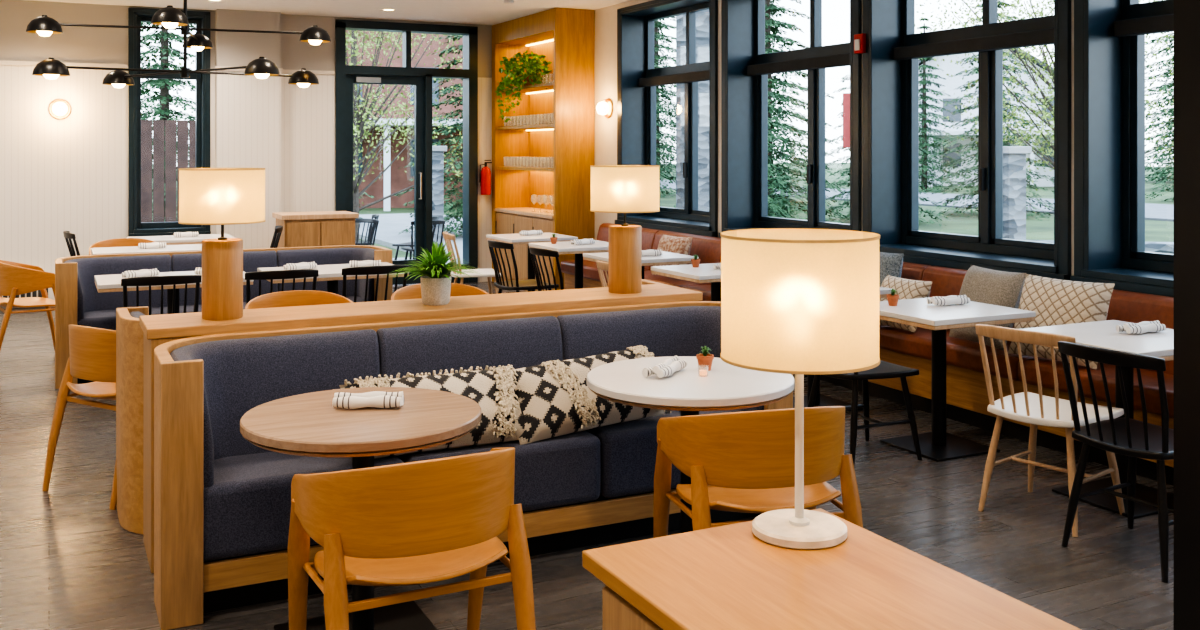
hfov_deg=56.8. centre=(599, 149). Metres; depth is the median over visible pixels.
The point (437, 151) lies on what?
stone pillar
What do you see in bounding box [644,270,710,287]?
seat cushion
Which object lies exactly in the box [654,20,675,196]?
spruce tree
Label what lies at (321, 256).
cushion
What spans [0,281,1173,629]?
floor
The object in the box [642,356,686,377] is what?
rolled napkin
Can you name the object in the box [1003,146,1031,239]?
stone pillar
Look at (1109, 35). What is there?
window
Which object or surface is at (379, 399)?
rolled napkin
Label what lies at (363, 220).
spindle chair
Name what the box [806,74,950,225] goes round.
spruce tree
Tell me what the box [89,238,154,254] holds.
armchair
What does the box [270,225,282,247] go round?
spindle chair
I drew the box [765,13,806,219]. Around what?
spruce tree
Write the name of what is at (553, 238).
potted succulent
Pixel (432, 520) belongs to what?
armchair
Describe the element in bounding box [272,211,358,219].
countertop
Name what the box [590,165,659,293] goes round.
table lamp
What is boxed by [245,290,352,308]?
armchair
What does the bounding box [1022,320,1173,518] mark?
dining table
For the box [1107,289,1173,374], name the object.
cushion
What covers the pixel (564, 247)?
dining table
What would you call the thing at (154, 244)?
rolled napkin
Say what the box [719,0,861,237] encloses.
window
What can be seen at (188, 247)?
dining table
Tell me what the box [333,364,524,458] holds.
lumbar pillow
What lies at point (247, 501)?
seat cushion
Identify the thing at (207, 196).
table lamp
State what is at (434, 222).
spindle chair
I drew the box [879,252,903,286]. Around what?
throw pillow
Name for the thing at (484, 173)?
fire extinguisher
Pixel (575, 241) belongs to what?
rolled napkin
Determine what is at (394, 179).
brick house
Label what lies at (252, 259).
cushion
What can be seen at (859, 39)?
fire alarm strobe
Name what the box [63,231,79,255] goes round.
spindle chair
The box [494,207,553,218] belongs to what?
countertop
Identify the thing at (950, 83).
house
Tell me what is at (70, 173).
wall
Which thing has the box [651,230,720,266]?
cushion
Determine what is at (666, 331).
cushion
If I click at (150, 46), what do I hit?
spruce tree
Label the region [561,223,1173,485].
banquette
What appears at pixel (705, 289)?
seat cushion
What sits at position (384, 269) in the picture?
spindle chair
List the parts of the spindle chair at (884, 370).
leg, leg, leg, seat, leg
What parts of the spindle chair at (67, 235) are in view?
rail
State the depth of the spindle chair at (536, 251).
8.57 m
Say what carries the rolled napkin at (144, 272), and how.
on the dining table at (104, 283)
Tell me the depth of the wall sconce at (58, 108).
11.36 m
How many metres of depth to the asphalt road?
37.14 m
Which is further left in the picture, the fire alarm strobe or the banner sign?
the banner sign
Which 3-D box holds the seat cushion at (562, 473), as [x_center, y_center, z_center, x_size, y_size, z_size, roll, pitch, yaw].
[-0.432,1.274,4.439,0.796,0.261,0.404,0,0,-26]
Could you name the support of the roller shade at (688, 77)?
attached to the window at (637, 78)
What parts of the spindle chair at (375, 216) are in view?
seat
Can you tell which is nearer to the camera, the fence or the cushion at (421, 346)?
the cushion at (421, 346)
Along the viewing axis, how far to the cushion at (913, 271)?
7.38 m
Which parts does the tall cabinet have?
cabinet door, cabinet door, shelf, shelf, shelf, cabinet door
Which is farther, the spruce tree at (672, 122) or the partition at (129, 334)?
the spruce tree at (672, 122)
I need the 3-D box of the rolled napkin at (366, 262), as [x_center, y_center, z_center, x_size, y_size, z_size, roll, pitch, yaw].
[-1.699,0.823,8.034,0.226,0.050,0.099,0,0,-11]
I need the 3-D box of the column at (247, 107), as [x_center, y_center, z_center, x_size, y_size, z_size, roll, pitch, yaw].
[-3.860,0.040,12.173,0.670,3.120,0.160,0,0,-26]
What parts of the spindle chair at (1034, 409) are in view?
leg, rail, leg, seat, leg, leg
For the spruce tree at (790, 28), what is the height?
10.776 m
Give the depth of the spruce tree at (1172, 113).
39.94 m
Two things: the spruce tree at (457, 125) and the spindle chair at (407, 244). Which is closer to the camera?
the spindle chair at (407, 244)
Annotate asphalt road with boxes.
[659,180,1173,221]
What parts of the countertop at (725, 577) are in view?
cabinet door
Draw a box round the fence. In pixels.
[141,120,194,222]
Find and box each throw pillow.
[652,234,691,274]
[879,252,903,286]
[879,275,932,332]
[949,265,1025,350]
[1008,274,1114,369]
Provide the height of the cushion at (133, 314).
0.436 m
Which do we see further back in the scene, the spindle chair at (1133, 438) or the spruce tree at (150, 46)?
the spruce tree at (150, 46)
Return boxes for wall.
[0,0,491,281]
[532,0,1073,275]
[1029,240,1173,253]
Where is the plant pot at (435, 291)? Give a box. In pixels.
[420,275,451,305]
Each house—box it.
[346,30,462,210]
[919,24,1053,186]
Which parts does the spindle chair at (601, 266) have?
rail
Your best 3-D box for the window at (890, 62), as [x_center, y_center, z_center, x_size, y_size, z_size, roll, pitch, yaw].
[2.456,-0.345,7.298,0.410,2.230,1.810,0,0,-26]
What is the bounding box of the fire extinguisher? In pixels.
[479,160,491,194]
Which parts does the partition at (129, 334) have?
panel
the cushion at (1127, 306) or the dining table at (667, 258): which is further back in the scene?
the dining table at (667, 258)
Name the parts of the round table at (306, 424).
plate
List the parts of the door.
handle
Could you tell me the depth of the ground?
31.35 m
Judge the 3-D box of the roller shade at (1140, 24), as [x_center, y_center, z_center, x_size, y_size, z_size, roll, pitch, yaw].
[3.330,-0.695,5.661,0.080,0.090,1.600,0,0,-26]
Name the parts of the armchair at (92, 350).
leg, rail, cross rail, seat, backrest, leg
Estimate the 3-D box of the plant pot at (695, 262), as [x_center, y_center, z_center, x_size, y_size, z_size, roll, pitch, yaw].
[0.694,0.821,8.048,0.068,0.058,0.068,0,0,-26]
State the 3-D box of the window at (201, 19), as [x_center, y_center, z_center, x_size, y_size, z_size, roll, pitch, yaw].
[-4.641,-0.285,11.959,0.820,2.430,0.270,0,0,-26]
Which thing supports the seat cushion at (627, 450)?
on the booth at (222, 500)
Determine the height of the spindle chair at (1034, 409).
0.843 m
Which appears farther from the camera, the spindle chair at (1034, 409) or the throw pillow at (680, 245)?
the throw pillow at (680, 245)
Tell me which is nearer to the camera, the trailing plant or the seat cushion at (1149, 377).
the seat cushion at (1149, 377)
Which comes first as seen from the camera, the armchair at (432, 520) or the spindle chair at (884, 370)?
the armchair at (432, 520)
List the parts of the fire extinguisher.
cylinder tank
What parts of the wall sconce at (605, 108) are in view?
glass globe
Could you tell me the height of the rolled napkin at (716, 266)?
0.050 m
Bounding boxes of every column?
[215,9,280,248]
[676,9,708,210]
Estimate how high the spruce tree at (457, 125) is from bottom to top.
6.217 m
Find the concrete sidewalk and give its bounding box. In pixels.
[359,213,462,261]
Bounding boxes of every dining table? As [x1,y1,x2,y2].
[91,244,201,254]
[94,271,253,313]
[126,234,234,244]
[257,262,408,293]
[486,232,577,291]
[529,240,607,288]
[583,251,698,278]
[651,263,720,300]
[793,287,890,410]
[879,296,1035,461]
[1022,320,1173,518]
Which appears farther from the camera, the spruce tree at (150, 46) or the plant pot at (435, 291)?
the spruce tree at (150, 46)
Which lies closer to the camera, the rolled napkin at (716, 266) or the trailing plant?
the rolled napkin at (716, 266)
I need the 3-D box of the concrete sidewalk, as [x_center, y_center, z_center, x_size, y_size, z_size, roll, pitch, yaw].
[4.674,1.805,7.902,3.800,0.090,50.000,0,0,-26]
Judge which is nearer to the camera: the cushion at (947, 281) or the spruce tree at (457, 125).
the cushion at (947, 281)
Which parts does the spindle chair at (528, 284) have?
rail, seat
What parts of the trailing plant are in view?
plant pot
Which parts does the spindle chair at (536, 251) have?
rail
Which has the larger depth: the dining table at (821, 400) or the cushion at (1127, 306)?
the dining table at (821, 400)
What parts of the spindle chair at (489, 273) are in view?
rail, seat, leg, leg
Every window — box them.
[128,8,210,236]
[615,0,717,236]
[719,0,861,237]
[862,0,1070,280]
[1070,0,1173,296]
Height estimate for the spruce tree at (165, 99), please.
6.632 m
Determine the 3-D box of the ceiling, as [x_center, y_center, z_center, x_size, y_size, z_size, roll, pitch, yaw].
[-1.103,-1.580,5.034,8.900,0.120,16.000,0,0,-26]
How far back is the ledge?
4.61 m
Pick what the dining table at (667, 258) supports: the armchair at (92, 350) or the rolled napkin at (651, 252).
the rolled napkin at (651, 252)
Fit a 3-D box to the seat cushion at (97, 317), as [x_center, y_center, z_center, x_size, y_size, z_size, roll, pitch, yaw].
[-3.356,1.274,7.827,0.668,0.261,0.434,0,0,-26]
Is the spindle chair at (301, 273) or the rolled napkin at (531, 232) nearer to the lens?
the spindle chair at (301, 273)
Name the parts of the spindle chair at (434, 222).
seat, rail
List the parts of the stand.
cabinet door, cabinet door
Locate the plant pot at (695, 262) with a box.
[691,259,699,267]
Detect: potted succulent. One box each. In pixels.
[550,234,557,243]
[691,255,699,267]
[696,346,713,370]
[887,289,898,305]
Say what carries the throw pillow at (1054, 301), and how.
on the banquette
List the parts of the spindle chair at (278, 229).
rail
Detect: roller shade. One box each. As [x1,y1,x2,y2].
[639,70,708,86]
[747,53,849,75]
[894,28,1053,59]
[1114,14,1173,36]
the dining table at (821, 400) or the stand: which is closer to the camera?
the dining table at (821, 400)
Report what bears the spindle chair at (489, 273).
on the floor
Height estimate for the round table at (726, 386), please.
0.750 m
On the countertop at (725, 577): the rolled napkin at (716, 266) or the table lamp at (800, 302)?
the table lamp at (800, 302)
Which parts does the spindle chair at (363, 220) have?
rail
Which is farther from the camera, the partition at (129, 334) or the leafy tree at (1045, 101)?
the leafy tree at (1045, 101)
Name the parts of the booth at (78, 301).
panel, panel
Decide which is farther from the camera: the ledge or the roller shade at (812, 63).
the roller shade at (812, 63)
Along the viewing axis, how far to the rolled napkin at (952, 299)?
6.06 m
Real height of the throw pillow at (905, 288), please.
0.308 m
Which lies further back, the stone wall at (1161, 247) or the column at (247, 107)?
the stone wall at (1161, 247)
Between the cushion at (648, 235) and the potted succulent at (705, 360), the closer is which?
the potted succulent at (705, 360)
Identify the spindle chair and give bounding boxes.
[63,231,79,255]
[121,275,200,314]
[245,269,318,303]
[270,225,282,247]
[342,265,408,301]
[355,214,378,244]
[355,218,378,245]
[392,216,437,259]
[401,220,444,259]
[443,232,500,293]
[488,240,558,293]
[529,247,565,290]
[596,260,607,286]
[807,360,921,466]
[975,324,1124,536]
[1058,341,1173,582]
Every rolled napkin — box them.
[122,268,158,277]
[138,242,165,248]
[174,231,197,236]
[195,267,201,274]
[283,262,316,269]
[332,391,403,408]
[349,260,380,266]
[519,230,542,235]
[570,238,594,244]
[642,249,661,255]
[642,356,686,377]
[713,263,720,268]
[927,295,969,305]
[1116,320,1165,333]
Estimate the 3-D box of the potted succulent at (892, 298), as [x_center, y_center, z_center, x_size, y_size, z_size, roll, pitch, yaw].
[1.601,0.805,6.064,0.068,0.091,0.068,0,0,-26]
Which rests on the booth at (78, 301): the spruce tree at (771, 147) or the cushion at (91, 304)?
the cushion at (91, 304)
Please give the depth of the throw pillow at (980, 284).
6.39 m
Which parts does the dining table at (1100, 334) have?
plate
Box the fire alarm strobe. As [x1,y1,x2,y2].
[854,33,865,53]
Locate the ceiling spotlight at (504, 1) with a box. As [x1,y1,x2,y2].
[503,0,513,3]
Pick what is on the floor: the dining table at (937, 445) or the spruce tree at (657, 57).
the dining table at (937, 445)
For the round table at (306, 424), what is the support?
on the floor
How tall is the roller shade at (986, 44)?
0.090 m
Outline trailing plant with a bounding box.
[495,51,551,121]
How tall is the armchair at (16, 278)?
0.790 m
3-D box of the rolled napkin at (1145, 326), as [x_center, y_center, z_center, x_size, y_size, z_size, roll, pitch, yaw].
[2.518,0.823,5.160,0.226,0.050,0.099,0,0,-21]
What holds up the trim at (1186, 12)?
on the floor
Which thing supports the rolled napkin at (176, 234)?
on the dining table at (169, 239)
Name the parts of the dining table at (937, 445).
plate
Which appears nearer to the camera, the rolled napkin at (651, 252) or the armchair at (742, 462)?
the armchair at (742, 462)
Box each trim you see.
[0,61,334,74]
[1174,0,1199,629]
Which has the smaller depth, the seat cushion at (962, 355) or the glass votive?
the glass votive
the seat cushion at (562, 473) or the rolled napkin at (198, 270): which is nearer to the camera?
the seat cushion at (562, 473)
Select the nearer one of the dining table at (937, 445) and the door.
the dining table at (937, 445)
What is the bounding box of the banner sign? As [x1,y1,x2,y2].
[843,93,849,147]
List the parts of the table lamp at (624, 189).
shade trim, shade trim, lamp stem, lamp shade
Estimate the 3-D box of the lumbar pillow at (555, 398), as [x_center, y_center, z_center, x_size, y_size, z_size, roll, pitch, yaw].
[-0.043,0.995,4.574,0.761,0.315,0.281,0,0,-31]
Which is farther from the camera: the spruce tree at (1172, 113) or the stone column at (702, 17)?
the spruce tree at (1172, 113)
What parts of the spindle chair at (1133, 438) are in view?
leg, rail, seat, leg, leg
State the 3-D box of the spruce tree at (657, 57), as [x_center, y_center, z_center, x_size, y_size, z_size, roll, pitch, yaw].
[3.923,-5.997,75.839,9.815,17.408,9.410,0,0,-45]
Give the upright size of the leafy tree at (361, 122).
5.847 m
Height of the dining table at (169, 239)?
0.750 m
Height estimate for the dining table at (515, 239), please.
0.750 m
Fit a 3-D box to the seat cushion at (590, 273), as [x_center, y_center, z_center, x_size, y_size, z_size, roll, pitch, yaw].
[0.036,1.198,10.959,0.410,0.125,1.194,0,0,-26]
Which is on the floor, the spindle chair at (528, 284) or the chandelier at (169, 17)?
the spindle chair at (528, 284)
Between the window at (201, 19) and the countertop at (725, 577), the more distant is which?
the window at (201, 19)
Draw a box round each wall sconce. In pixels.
[48,99,70,118]
[596,98,612,117]
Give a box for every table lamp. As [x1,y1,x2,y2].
[178,168,265,320]
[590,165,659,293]
[720,228,879,549]
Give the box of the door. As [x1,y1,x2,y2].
[335,19,477,284]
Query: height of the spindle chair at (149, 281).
0.843 m
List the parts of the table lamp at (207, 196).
shade trim, shade trim, lamp shade, lamp stem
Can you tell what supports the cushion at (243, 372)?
on the booth at (222, 500)
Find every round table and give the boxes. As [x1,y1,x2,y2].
[240,387,480,629]
[586,356,794,532]
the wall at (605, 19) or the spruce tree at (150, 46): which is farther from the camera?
the spruce tree at (150, 46)
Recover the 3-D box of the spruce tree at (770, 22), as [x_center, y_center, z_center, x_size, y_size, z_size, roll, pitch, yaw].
[4.146,-1.887,27.023,4.674,8.289,4.481,0,0,-32]
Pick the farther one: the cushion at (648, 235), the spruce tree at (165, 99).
the spruce tree at (165, 99)
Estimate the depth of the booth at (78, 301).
8.08 m
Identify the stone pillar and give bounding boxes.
[432,146,446,246]
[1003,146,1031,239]
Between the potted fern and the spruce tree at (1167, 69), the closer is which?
the potted fern
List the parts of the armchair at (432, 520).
leg, rail, leg, backrest, seat, cross rail, leg, rail, leg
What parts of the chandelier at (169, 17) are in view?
lamp shade, light bulb, light bulb, lamp shade, lamp shade, light bulb, light bulb, lamp shade, arm, arm, arm, stem, light bulb, lamp shade, light bulb, lamp shade, light bulb, lamp shade, lamp shade, light bulb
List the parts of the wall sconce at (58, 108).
glass globe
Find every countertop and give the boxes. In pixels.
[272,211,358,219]
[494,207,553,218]
[582,508,1081,629]
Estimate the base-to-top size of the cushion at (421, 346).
0.436 m
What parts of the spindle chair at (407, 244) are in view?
leg, seat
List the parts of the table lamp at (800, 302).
lamp stem, shade trim, shade trim, lamp shade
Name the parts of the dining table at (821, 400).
plate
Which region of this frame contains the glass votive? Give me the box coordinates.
[700,370,706,374]
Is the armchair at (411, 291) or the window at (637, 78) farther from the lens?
the window at (637, 78)
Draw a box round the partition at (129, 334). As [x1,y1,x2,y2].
[116,279,662,534]
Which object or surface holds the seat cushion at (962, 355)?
on the banquette
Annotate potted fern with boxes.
[383,242,485,305]
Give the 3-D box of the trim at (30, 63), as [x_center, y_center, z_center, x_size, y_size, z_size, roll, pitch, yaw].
[-5.732,-0.880,11.233,6.120,0.040,0.180,0,0,-26]
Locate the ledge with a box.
[139,284,702,572]
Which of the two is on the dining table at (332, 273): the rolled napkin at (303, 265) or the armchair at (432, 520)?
the rolled napkin at (303, 265)
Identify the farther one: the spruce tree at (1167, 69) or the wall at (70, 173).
the spruce tree at (1167, 69)
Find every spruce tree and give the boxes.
[141,22,194,221]
[141,25,188,186]
[359,189,373,218]
[394,35,462,237]
[654,17,675,177]
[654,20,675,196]
[674,0,848,210]
[765,0,849,222]
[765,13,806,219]
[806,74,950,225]
[917,18,971,191]
[919,0,1053,220]
[1145,0,1173,182]
[1145,55,1173,191]
[1145,102,1173,202]
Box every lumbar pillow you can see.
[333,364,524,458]
[508,345,671,444]
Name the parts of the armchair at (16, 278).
leg, seat, backrest, rail, leg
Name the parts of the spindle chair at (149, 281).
rail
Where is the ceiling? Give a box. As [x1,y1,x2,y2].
[27,0,630,24]
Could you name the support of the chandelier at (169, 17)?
hanging from the ceiling
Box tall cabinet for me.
[492,8,593,290]
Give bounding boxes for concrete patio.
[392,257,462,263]
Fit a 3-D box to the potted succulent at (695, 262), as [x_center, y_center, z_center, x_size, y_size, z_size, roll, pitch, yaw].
[0.694,0.805,8.048,0.068,0.091,0.068,0,0,-26]
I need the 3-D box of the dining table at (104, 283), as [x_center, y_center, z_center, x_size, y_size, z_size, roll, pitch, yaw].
[-2.872,1.225,7.472,0.950,0.750,0.600,0,0,-26]
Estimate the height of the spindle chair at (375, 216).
0.843 m
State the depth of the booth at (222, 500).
4.29 m
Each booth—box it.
[55,245,391,388]
[154,301,792,629]
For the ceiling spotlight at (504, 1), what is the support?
attached to the ceiling
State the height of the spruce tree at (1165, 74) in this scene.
16.579 m
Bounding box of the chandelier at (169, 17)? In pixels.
[26,0,330,87]
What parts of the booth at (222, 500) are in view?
panel, rail, panel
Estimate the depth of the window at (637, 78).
10.98 m
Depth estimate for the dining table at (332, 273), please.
7.81 m
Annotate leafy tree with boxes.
[173,30,462,240]
[915,0,1173,190]
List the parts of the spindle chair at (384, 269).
rail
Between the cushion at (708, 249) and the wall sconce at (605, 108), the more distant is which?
the wall sconce at (605, 108)
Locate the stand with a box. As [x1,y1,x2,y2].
[272,211,358,247]
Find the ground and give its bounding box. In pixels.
[152,163,1173,257]
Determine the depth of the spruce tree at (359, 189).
25.78 m
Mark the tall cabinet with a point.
(542, 157)
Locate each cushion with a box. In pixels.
[63,255,171,319]
[78,307,166,329]
[130,311,144,317]
[170,329,379,486]
[171,250,277,305]
[204,451,403,561]
[276,248,375,301]
[376,316,562,378]
[397,431,600,511]
[557,306,763,410]
[561,260,646,282]
[585,409,742,497]
[597,223,662,269]
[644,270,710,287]
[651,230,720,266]
[681,285,710,300]
[879,326,1040,379]
[901,262,930,280]
[922,266,1014,341]
[1018,358,1173,417]
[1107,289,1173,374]
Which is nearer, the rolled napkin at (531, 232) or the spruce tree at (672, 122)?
the rolled napkin at (531, 232)
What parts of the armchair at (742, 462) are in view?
leg, cross rail, rail, leg, backrest, seat, cross rail, rail, leg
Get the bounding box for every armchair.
[0,260,54,350]
[42,324,116,509]
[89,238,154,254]
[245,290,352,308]
[287,447,535,629]
[391,283,487,299]
[653,406,862,537]
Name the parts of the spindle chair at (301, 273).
rail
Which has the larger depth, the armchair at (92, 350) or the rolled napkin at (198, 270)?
the rolled napkin at (198, 270)
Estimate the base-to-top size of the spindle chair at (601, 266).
0.843 m
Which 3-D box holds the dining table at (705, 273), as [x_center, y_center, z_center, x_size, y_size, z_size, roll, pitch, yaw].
[0.832,1.225,7.949,0.700,0.750,0.680,0,0,-26]
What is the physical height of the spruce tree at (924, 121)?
8.289 m
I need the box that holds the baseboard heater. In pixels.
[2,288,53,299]

